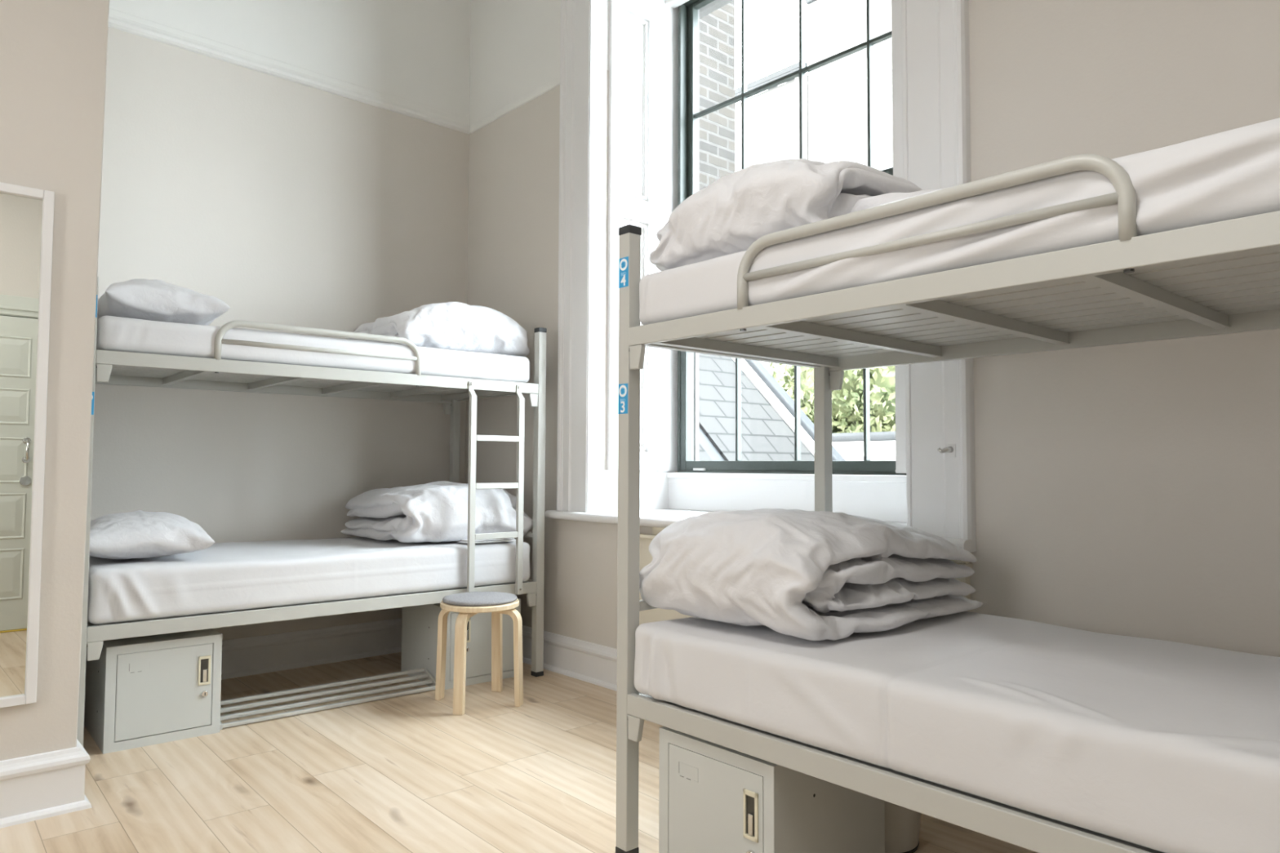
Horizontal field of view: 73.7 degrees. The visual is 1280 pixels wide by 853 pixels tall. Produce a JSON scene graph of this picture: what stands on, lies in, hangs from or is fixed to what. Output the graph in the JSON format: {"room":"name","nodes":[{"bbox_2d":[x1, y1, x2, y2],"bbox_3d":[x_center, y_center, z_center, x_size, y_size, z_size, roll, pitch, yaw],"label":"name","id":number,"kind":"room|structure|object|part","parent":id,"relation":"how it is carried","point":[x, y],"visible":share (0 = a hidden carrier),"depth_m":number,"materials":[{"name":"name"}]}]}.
{"room":"dormitory","nodes":[
{"label":"dormitory","id":0,"kind":"room"},
{"bbox_2d":[0,0,109,760],"bbox_3d":[-3.300,-0.947,2.363,2.888,4.200,1.555,3,-3,-42],"label":"wall partition","id":1,"kind":"structure","parent":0,"point":[53,53],"depth_m":2.64,"materials":[{"name":"beige paint"}]},
{"bbox_2d":[0,182,54,708],"bbox_3d":[-1.978,0.045,2.446,0.451,1.551,0.024,3,-3,-42],"label":"wall mirror","id":2,"kind":"object","parent":1,"relation":"attached to","point":[26,213],"visible":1,"depth_m":2.56,"materials":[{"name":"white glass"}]},
{"bbox_2d":[0,739,92,828],"bbox_3d":[-3.188,1.059,2.252,2.740,0.183,1.445,3,-3,-42],"label":"baseboard","id":3,"kind":"structure","parent":1,"relation":"attached to","point":[36,787],"depth_m":2.56,"materials":[{"name":"white wood"}]},
{"bbox_2d":[85,26,469,657],"bbox_3d":[-1.974,-0.298,4.475,2.625,3.106,0.150,3,-3,-42],"label":"wall","id":4,"kind":"structure","parent":0,"point":[277,200],"depth_m":4.43,"materials":[{"name":"beige paint"}]},
{"bbox_2d":[84,617,401,687],"bbox_3d":[-1.846,1.162,4.402,2.135,0.183,0.040,3,-3,-42],"label":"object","id":5,"kind":"structure","parent":4,"relation":"attached to","point":[259,655],"depth_m":4.49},
{"bbox_2d":[108,8,470,133],"bbox_3d":[-1.855,-1.885,4.533,2.173,0.090,0.022,3,-3,-42],"label":"trim","id":6,"kind":"structure","parent":4,"relation":"attached to","point":[117,20],"depth_m":4.48,"materials":[{"name":"white paint"}]},
{"bbox_2d":[109,0,471,119],"bbox_3d":[-1.966,-2.396,4.571,2.625,1.094,0.150,3,-3,-42],"label":"wall","id":7,"kind":"structure","parent":4,"relation":"attached to","point":[417,51],"depth_m":4.80,"materials":[{"name":"white paint"}]},
{"bbox_2d":[0,652,1037,852],"bbox_3d":[-1.219,1.191,1.653,5.175,0.120,5.260,3,-3,-42],"label":"floor","id":8,"kind":"structure","parent":0,"point":[403,774],"depth_m":2.87,"materials":[{"name":"brown wood"}]},
{"bbox_2d":[84,628,222,754],"bbox_3d":[-1.949,1.016,3.414,0.395,0.384,0.461,2,-3,-40],"label":"locker","id":9,"kind":"object","parent":8,"relation":"on","point":[145,691],"visible":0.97,"depth_m":3.25,"materials":[{"name":"metal"}]},
{"bbox_3d":[-1.810,1.007,3.254,0.325,0.315,0.016,2,-3,-40],"label":"door","id":10,"kind":"part","parent":9,"relation":"part of","materials":[{"name":"paint"}]},
{"bbox_2d":[76,276,546,746],"bbox_3d":[-1.536,0.357,4.024,2.004,1.760,0.972,2,-3,-40],"label":"bunk bed","id":11,"kind":"object","parent":8,"relation":"on","point":[109,367],"visible":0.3,"depth_m":3.92,"materials":[{"name":"paint"}]},
{"bbox_3d":[-2.002,0.311,3.065,0.045,1.716,0.045,2,-3,-40],"label":"post","id":12,"kind":"part","parent":11,"relation":"part of","materials":[{"name":"metal"}]},
{"bbox_2d":[86,640,103,661],"bbox_3d":[-1.958,0.805,3.064,0.051,0.066,0.018,2,-3,-40],"label":"bracket","id":13,"kind":"object","parent":11,"relation":"attached to","point":[94,648],"depth_m":3.05,"materials":[{"name":"metal"}]},
{"bbox_2d":[95,364,112,382],"bbox_3d":[-1.954,-0.194,3.109,0.051,0.066,0.018,2,-3,-40],"label":"bracket","id":14,"kind":"object","parent":11,"relation":"attached to","point":[103,371],"depth_m":3.10,"materials":[{"name":"metal"}]},
{"bbox_3d":[-1.842,-0.193,4.411,1.912,0.051,0.020,2,-3,-40],"label":"rail","id":15,"kind":"part","parent":11,"relation":"part of","materials":[{"name":"metal"}]},
{"bbox_2d":[87,537,529,624],"bbox_3d":[-1.542,0.659,4.001,1.886,0.203,0.917,2,-3,-40],"label":"mattress","id":16,"kind":"object","parent":11,"relation":"on","point":[228,576],"visible":0.79,"depth_m":3.55,"materials":[{"name":"fabric"}]},
{"bbox_2d":[89,510,214,559],"bbox_3d":[-2.055,0.437,3.511,0.468,0.178,0.666,2,-3,-34],"label":"pillow","id":17,"kind":"object","parent":16,"relation":"on","point":[140,534],"visible":0.91,"depth_m":3.30,"materials":[{"name":"white fabric"}]},
{"bbox_2d":[340,480,533,542],"bbox_3d":[-1.050,0.428,4.441,0.738,0.290,0.785,2,-3,-40],"label":"duvet","id":18,"kind":"object","parent":16,"relation":"on","point":[434,511],"visible":0.9,"depth_m":4.15,"materials":[{"name":"white fabric"}]},
{"bbox_2d":[453,537,515,543],"bbox_3d":[-0.770,0.560,4.226,0.260,0.018,0.175,2,-3,-40],"label":"sheet","id":19,"kind":"object","parent":16,"relation":"on","point":[504,540],"visible":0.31,"depth_m":4.16,"materials":[{"name":"fabric"}]},
{"bbox_3d":[-1.252,0.775,3.671,1.912,0.054,0.020,2,-3,-40],"label":"rail","id":20,"kind":"part","parent":11,"relation":"part of","materials":[{"name":"metal"}]},
{"bbox_2d":[96,315,529,382],"bbox_3d":[-1.546,-0.305,4.051,1.880,0.140,0.899,2,-3,-40],"label":"mattress","id":21,"kind":"object","parent":11,"relation":"on","point":[121,334],"visible":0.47,"depth_m":3.57,"materials":[{"name":"fabric"}]},
{"bbox_2d":[97,279,230,325],"bbox_3d":[-2.051,-0.503,3.592,0.441,0.194,0.669,2,-3,-40],"label":"pillow","id":22,"kind":"object","parent":21,"relation":"on","point":[153,300],"visible":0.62,"depth_m":3.37,"materials":[{"name":"white fabric"}]},
{"bbox_2d":[347,302,528,356],"bbox_3d":[-1.043,-0.485,4.446,0.754,0.256,0.718,2,-3,-40],"label":"duvet","id":23,"kind":"object","parent":21,"relation":"on","point":[453,326],"visible":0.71,"depth_m":4.18,"materials":[{"name":"white fabric"}]},
{"bbox_3d":[-1.247,-0.222,3.716,1.912,0.051,0.020,2,-3,-40],"label":"rail","id":24,"kind":"part","parent":11,"relation":"part of","materials":[{"name":"metal"}]},
{"bbox_3d":[-1.341,-0.331,3.641,0.876,0.167,0.027,2,-3,-40],"label":"guard rail","id":25,"kind":"part","parent":11,"relation":"part of","materials":[{"name":"metal"}]},
{"bbox_3d":[-1.341,-0.325,3.640,0.850,0.020,0.020,2,-3,-40],"label":"guard rail","id":26,"kind":"part","parent":11,"relation":"part of","materials":[{"name":"metal"}]},
{"bbox_3d":[-1.092,0.403,5.011,0.045,1.716,0.045,2,-3,-40],"label":"post","id":27,"kind":"part","parent":11,"relation":"part of","materials":[{"name":"metal"}]},
{"bbox_3d":[-0.798,-0.180,4.701,0.030,0.035,0.845,2,-3,-40],"label":"rail","id":28,"kind":"part","parent":11,"relation":"part of","materials":[{"name":"metal"}]},
{"bbox_2d":[526,592,536,606],"bbox_3d":[-0.544,0.866,4.270,0.051,0.066,0.018,2,-3,-40],"label":"bracket","id":29,"kind":"object","parent":11,"relation":"attached to","point":[531,597],"depth_m":4.26,"materials":[{"name":"metal"}]},
{"bbox_2d":[528,393,537,406],"bbox_3d":[-0.540,-0.133,4.316,0.051,0.066,0.018,2,-3,-40],"label":"bracket","id":30,"kind":"object","parent":11,"relation":"attached to","point":[533,397],"depth_m":4.31,"materials":[{"name":"metal"}]},
{"bbox_3d":[-0.514,0.375,4.335,0.045,1.716,0.045,2,-3,-40],"label":"post","id":31,"kind":"part","parent":11,"relation":"part of","materials":[{"name":"metal"}]},
{"bbox_2d":[219,667,435,729],"bbox_3d":[-1.360,1.189,3.769,0.962,0.076,0.162,2,-3,-40],"label":"shoe rack","id":32,"kind":"object","parent":8,"relation":"on","point":[428,679],"visible":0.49,"depth_m":3.73,"materials":[{"name":"metal"}]},
{"bbox_3d":[-0.999,1.205,4.078,0.012,0.074,0.162,2,-3,-40],"label":"plate","id":33,"kind":"part","parent":32,"relation":"part of","materials":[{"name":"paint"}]},
{"bbox_2d":[400,598,520,689],"bbox_3d":[-0.907,1.062,4.324,0.426,0.384,0.461,2,-3,-40],"label":"locker","id":34,"kind":"object","parent":8,"relation":"on","point":[420,624],"visible":0.56,"depth_m":4.16,"materials":[{"name":"metal"}]},
{"bbox_3d":[-0.768,1.053,4.164,0.356,0.315,0.016,2,-3,-40],"label":"door","id":35,"kind":"part","parent":34,"relation":"part of","materials":[{"name":"paint"}]},
{"bbox_2d":[435,598,523,715],"bbox_3d":[-0.719,1.007,3.821,0.349,0.449,0.349,1,-3,-25],"label":"stool","id":36,"kind":"object","parent":8,"relation":"on","point":[465,612],"visible":0.76,"depth_m":3.75,"materials":[{"name":"brown wood"}]},
{"bbox_3d":[-0.842,1.021,3.853,0.155,0.424,0.046,0,-3,15],"label":"leg","id":37,"kind":"part","parent":36,"relation":"part of","materials":[{"name":"brown wood"}]},
{"bbox_3d":[-0.752,1.014,3.697,0.046,0.424,0.155,0,-3,15],"label":"leg","id":38,"kind":"part","parent":36,"relation":"part of","materials":[{"name":"brown wood"}]},
{"bbox_3d":[-0.718,0.795,3.831,0.349,0.025,0.349,0,-3,15],"label":"seat","id":39,"kind":"part","parent":36,"relation":"part of","materials":[{"name":"brown wood"}]},
{"bbox_2d":[442,591,517,606],"bbox_3d":[-0.718,0.772,3.832,0.330,0.020,0.330,3,-3,-42],"label":"seat pad","id":40,"kind":"object","parent":36,"relation":"on","point":[469,598],"visible":1,"depth_m":3.76,"materials":[{"name":"grey fabric"}]},
{"bbox_3d":[-0.686,1.026,3.943,0.046,0.424,0.155,0,-3,15],"label":"leg","id":41,"kind":"part","parent":36,"relation":"part of","materials":[{"name":"brown wood"}]},
{"bbox_3d":[-0.596,1.019,3.788,0.155,0.424,0.046,0,-3,15],"label":"leg","id":42,"kind":"part","parent":36,"relation":"part of","materials":[{"name":"brown wood"}]},
{"bbox_2d":[658,726,884,852],"bbox_3d":[0.342,0.978,2.233,0.461,0.372,0.386,3,-3,-41],"label":"locker","id":43,"kind":"object","parent":8,"relation":"on","point":[713,797],"visible":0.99,"depth_m":2.08,"materials":[{"name":"metal"}]},
{"bbox_3d":[0.185,0.968,2.092,0.016,0.303,0.316,3,-3,-42],"label":"door","id":44,"kind":"part","parent":43,"relation":"part of","materials":[{"name":"paint"}]},
{"bbox_2d":[884,800,920,852],"bbox_3d":[0.676,1.018,2.425,0.280,0.312,0.280,3,-3,-42],"label":"waste bin","id":45,"kind":"object","parent":8,"relation":"on","point":[902,824],"visible":0.2,"depth_m":2.31,"materials":[{"name":"plastic"}]},
{"bbox_2d":[615,153,1279,852],"bbox_3d":[0.950,0.287,1.921,0.940,1.728,2.004,3,-3,-41],"label":"bunk bed","id":46,"kind":"object","parent":8,"relation":"on","point":[1220,277],"visible":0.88,"depth_m":1.95,"materials":[{"name":"paint"}]},
{"bbox_3d":[-0.032,0.303,2.358,0.045,1.684,0.045,3,-3,-41],"label":"post","id":47,"kind":"part","parent":46,"relation":"part of","materials":[{"name":"metal"}]},
{"bbox_2d":[629,344,645,369],"bbox_3d":[-0.007,-0.189,2.335,0.018,0.066,0.051,3,-3,-41],"label":"bracket","id":48,"kind":"object","parent":46,"relation":"attached to","point":[637,352],"depth_m":2.32,"materials":[{"name":"metal"}]},
{"bbox_3d":[0.301,-0.235,2.681,0.845,0.035,0.030,3,-3,-41],"label":"rail","id":49,"kind":"part","parent":46,"relation":"part of","materials":[{"name":"metal"}]},
{"bbox_3d":[0.634,0.333,2.948,0.045,1.684,0.045,3,-3,-41],"label":"post","id":50,"kind":"part","parent":46,"relation":"part of","materials":[{"name":"metal"}]},
{"bbox_3d":[0.607,0.721,1.598,0.020,0.054,1.912,3,-3,-42],"label":"rail","id":51,"kind":"part","parent":46,"relation":"part of","materials":[{"name":"metal"}]},
{"bbox_3d":[0.529,-0.371,1.740,0.020,0.020,0.850,3,-3,-42],"label":"guard rail","id":52,"kind":"part","parent":46,"relation":"part of","materials":[{"name":"metal"}]},
{"bbox_3d":[0.529,-0.378,1.740,0.027,0.167,0.876,3,-3,-41],"label":"guard rail","id":53,"kind":"part","parent":46,"relation":"part of","materials":[{"name":"metal"}]},
{"bbox_3d":[0.611,-0.277,1.643,0.020,0.051,1.912,3,-3,-42],"label":"rail","id":54,"kind":"part","parent":46,"relation":"part of","materials":[{"name":"metal"}]},
{"bbox_2d":[634,611,1279,852],"bbox_3d":[0.932,0.608,1.892,0.922,0.198,1.905,3,-3,-42],"label":"mattress","id":55,"kind":"object","parent":46,"relation":"on","point":[1160,745],"visible":0.87,"depth_m":1.66,"materials":[{"name":"fabric"}]},
{"bbox_2d":[639,508,982,640],"bbox_3d":[0.485,0.382,2.442,0.872,0.295,0.671,3,-3,-41],"label":"duvet","id":56,"kind":"object","parent":55,"relation":"on","point":[812,575],"visible":1,"depth_m":2.17,"materials":[{"name":"white fabric"}]},
{"bbox_2d":[639,117,1279,324],"bbox_3d":[0.943,-0.366,1.942,0.902,0.155,1.906,3,-3,-42],"label":"mattress","id":57,"kind":"object","parent":46,"relation":"on","point":[1233,173],"visible":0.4,"depth_m":1.57,"materials":[{"name":"fabric"}]},
{"bbox_2d":[648,158,946,271],"bbox_3d":[0.590,-0.550,2.342,0.871,0.235,0.956,3,-3,-42],"label":"duvet","id":58,"kind":"object","parent":57,"relation":"on","point":[724,217],"visible":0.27,"depth_m":2.08,"materials":[{"name":"white fabric"}]},
{"bbox_3d":[1.295,-0.246,2.250,0.020,0.051,1.912,3,-3,-42],"label":"rail","id":59,"kind":"part","parent":46,"relation":"part of","materials":[{"name":"metal"}]},
{"bbox_2d":[693,0,906,523],"bbox_3d":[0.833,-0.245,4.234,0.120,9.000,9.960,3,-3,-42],"label":"window frame","id":60,"kind":"structure","parent":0,"point":[713,6],"depth_m":4.77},
{"bbox_2d":[805,0,893,422],"bbox_3d":[8.542,-1.585,11.516,4.060,12.400,12.380,3,-3,-42],"label":"sky","id":61,"kind":"structure","parent":0,"point":[837,126],"depth_m":14.40,"materials":[{"name":"white"}]},
{"bbox_2d":[464,0,1279,657],"bbox_3d":[0.831,-0.685,3.577,0.791,3.820,5.260,3,-3,-42],"label":"wall","id":62,"kind":"structure","parent":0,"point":[1131,489],"depth_m":2.72,"materials":[{"name":"beige paint"}]},
{"bbox_2d":[469,0,644,127],"bbox_3d":[0.870,-2.425,3.685,0.705,1.094,5.260,3,-3,-42],"label":"wall","id":63,"kind":"structure","parent":62,"relation":"attached to","point":[515,44],"depth_m":4.94,"materials":[{"name":"white paint"}]},
{"bbox_2d":[522,625,617,691],"bbox_3d":[0.592,1.120,3.260,0.040,0.183,4.920,3,-3,-42],"label":"baseboard","id":64,"kind":"structure","parent":62,"relation":"attached to","point":[594,664],"depth_m":4.26,"materials":[{"name":"white wood"}]},
{"bbox_2d":[606,0,659,470],"bbox_3d":[-0.037,-1.054,4.506,0.340,2.565,0.042,3,-3,-42],"label":"shutter","id":65,"kind":"object","parent":62,"relation":"attached to","point":[624,148],"depth_m":4.51,"materials":[{"name":"white wood"}]},
{"bbox_2d":[606,0,906,475],"bbox_3d":[0.634,-1.099,3.936,0.572,2.642,1.789,3,-3,-42],"label":"window","id":66,"kind":"structure","parent":62,"relation":"attached to","point":[624,148],"depth_m":4.47,"materials":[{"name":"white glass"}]},
{"bbox_3d":[-0.034,-0.477,4.482,0.152,1.192,0.030,3,-3,-42],"label":"shutter panel","id":67,"kind":"part","parent":66,"relation":"part of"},
{"bbox_3d":[-0.029,-1.698,4.538,0.152,0.967,0.030,3,-3,-42],"label":"shutter panel","id":68,"kind":"part","parent":66,"relation":"part of","materials":[{"name":"white wood"}]},
{"bbox_3d":[0.839,-1.717,4.116,0.045,1.300,1.675,3,-3,-42],"label":"sash","id":69,"kind":"part","parent":66,"relation":"part of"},
{"bbox_3d":[0.797,-0.449,4.025,0.045,1.321,1.675,3,-3,-42],"label":"sash","id":70,"kind":"part","parent":66,"relation":"part of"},
{"bbox_2d":[891,0,906,473],"bbox_3d":[1.079,-1.106,3.268,0.340,2.565,0.042,3,-3,-42],"label":"shutter","id":71,"kind":"object","parent":62,"relation":"attached to","point":[896,5],"depth_m":3.15,"materials":[{"name":"white wood"}]},
{"bbox_2d":[937,444,955,457],"bbox_3d":[1.005,0.080,2.808,0.059,0.044,0.028,1,-3,-11],"label":"latch","id":72,"kind":"object","parent":62,"relation":"attached to","point":[950,449],"visible":1,"depth_m":2.80,"materials":[{"name":"silver metal"}]},
{"bbox_3d":[1.025,0.080,2.812,0.004,0.044,0.032,3,-3,-42],"label":"plate","id":73,"kind":"part","parent":72,"relation":"part of","materials":[{"name":"silver metal"}]},
{"label":"outside","id":74,"kind":"structure","parent":0,"visible":0},
{"bbox_3d":[16.977,5.529,28.523,56.280,0.200,60.000,3,-3,-42],"label":"ground","id":75,"kind":"structure","parent":74,"visible":0},
{"bbox_2d":[699,0,734,190],"bbox_3d":[0.021,-2.273,9.236,2.620,13.500,0.350,3,-3,-42],"label":"brick wall","id":76,"kind":"structure","parent":75,"relation":"on","point":[717,28],"depth_m":9.85,"materials":[{"name":"grey brick"}]},
{"bbox_2d":[698,353,844,461],"bbox_3d":[0.682,1.550,7.845,2.800,5.580,2.424,3,-3,-42],"label":"slate roof","id":77,"kind":"structure","parent":76,"relation":"attached to","point":[767,411],"depth_m":8.38,"materials":[{"name":"grey stone"}]},
{"bbox_2d":[734,61,808,392],"bbox_3d":[1.989,-1.161,18.670,4.175,12.150,7.000,3,-3,-42],"label":"sky","id":78,"kind":"structure","parent":75,"relation":"on","point":[773,113],"depth_m":15.52,"materials":[{"name":"white"}]},
{"bbox_2d":[765,362,895,433],"bbox_3d":[3.691,1.016,11.627,2.620,7.197,5.890,3,-3,-42],"label":"tree","id":79,"kind":"object","parent":75,"relation":"on","point":[847,405],"visible":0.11,"depth_m":11.62,"materials":[{"name":"green plant"}]},
{"bbox_2d":[831,431,895,460],"bbox_3d":[2.955,2.251,9.098,1.600,4.473,3.300,3,-3,-42],"label":"parapet","id":80,"kind":"object","parent":75,"relation":"on","point":[850,446],"visible":0.02,"depth_m":10.23,"materials":[{"name":"white concrete"}]}
]}

